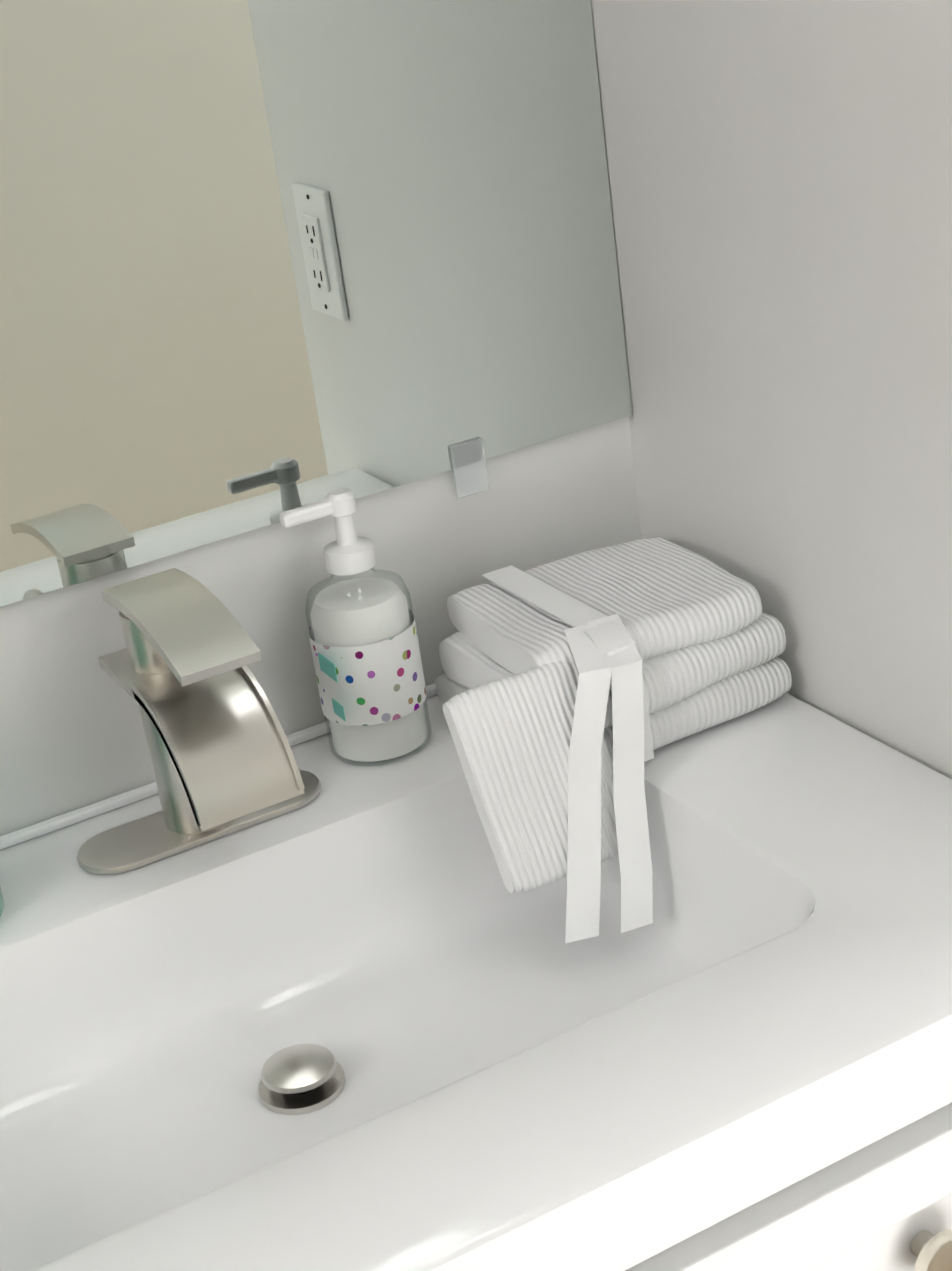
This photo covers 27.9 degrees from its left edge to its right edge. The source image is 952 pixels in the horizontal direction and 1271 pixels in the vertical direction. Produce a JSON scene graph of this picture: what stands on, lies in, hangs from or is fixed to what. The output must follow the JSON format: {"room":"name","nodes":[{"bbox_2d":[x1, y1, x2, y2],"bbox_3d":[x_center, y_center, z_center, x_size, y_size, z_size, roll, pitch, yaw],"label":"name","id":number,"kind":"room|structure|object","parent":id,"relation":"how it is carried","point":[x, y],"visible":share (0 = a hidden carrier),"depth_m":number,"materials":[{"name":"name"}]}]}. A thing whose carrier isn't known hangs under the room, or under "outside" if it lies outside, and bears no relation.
{"room":"bathroom","nodes":[
{"label":"bathroom","id":0,"kind":"room"},
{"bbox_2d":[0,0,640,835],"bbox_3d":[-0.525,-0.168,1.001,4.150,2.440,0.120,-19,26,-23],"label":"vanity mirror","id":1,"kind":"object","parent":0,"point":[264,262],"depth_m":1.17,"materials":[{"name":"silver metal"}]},
{"bbox_2d":[590,0,951,778],"bbox_3d":[0.271,-0.186,1.047,0.100,2.230,0.578,-19,26,-23],"label":"wall","id":2,"kind":"structure","parent":0,"point":[780,182],"depth_m":1.12,"materials":[{"name":"white paint"}]},
{"bbox_3d":[-0.030,1.213,0.823,4.040,0.050,1.710,-19,26,-23],"label":"floor","id":3,"kind":"structure","parent":0,"visible":0},
{"bbox_2d":[0,683,951,1270],"bbox_3d":[-0.040,0.557,1.180,0.772,0.856,0.496,-19,26,-23],"label":"vanity cabinet","id":4,"kind":"object","parent":3,"relation":"on","point":[376,1015],"visible":0.77,"depth_m":1.04,"materials":[{"name":"white ceramic"}]},
{"bbox_2d":[0,885,3,915],"bbox_3d":[-0.330,0.130,1.079,0.114,0.086,0.114,-19,26,-23],"label":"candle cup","id":5,"kind":"object","parent":4,"relation":"on","point":[1,902],"visible":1,"depth_m":1.10,"materials":[{"name":"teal glass"}]},
{"bbox_2d":[77,568,320,874],"bbox_3d":[-0.159,0.054,1.106,0.156,0.159,0.143,-19,26,-23],"label":"waterfall faucet","id":6,"kind":"object","parent":4,"relation":"on","point":[179,672],"visible":1,"depth_m":1.07,"materials":[{"name":"silver metal"}]},
{"bbox_2d":[279,488,430,765],"bbox_3d":[-0.075,-0.008,1.200,0.074,0.173,0.067,-19,26,-23],"label":"soap dispenser","id":7,"kind":"object","parent":4,"relation":"on","point":[364,643],"visible":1,"depth_m":1.19,"materials":[{"name":"clear glass"},{"name":"white plastic"},{"name":"polka-dot printed paper label"}]},
{"bbox_2d":[435,537,791,942],"bbox_3d":[0.078,0.051,1.195,0.232,0.146,0.235,-19,26,-23],"label":"towel stack","id":8,"kind":"object","parent":4,"relation":"on","point":[574,691],"visible":0.98,"depth_m":1.14,"materials":[{"name":"white fabric"}]}
]}

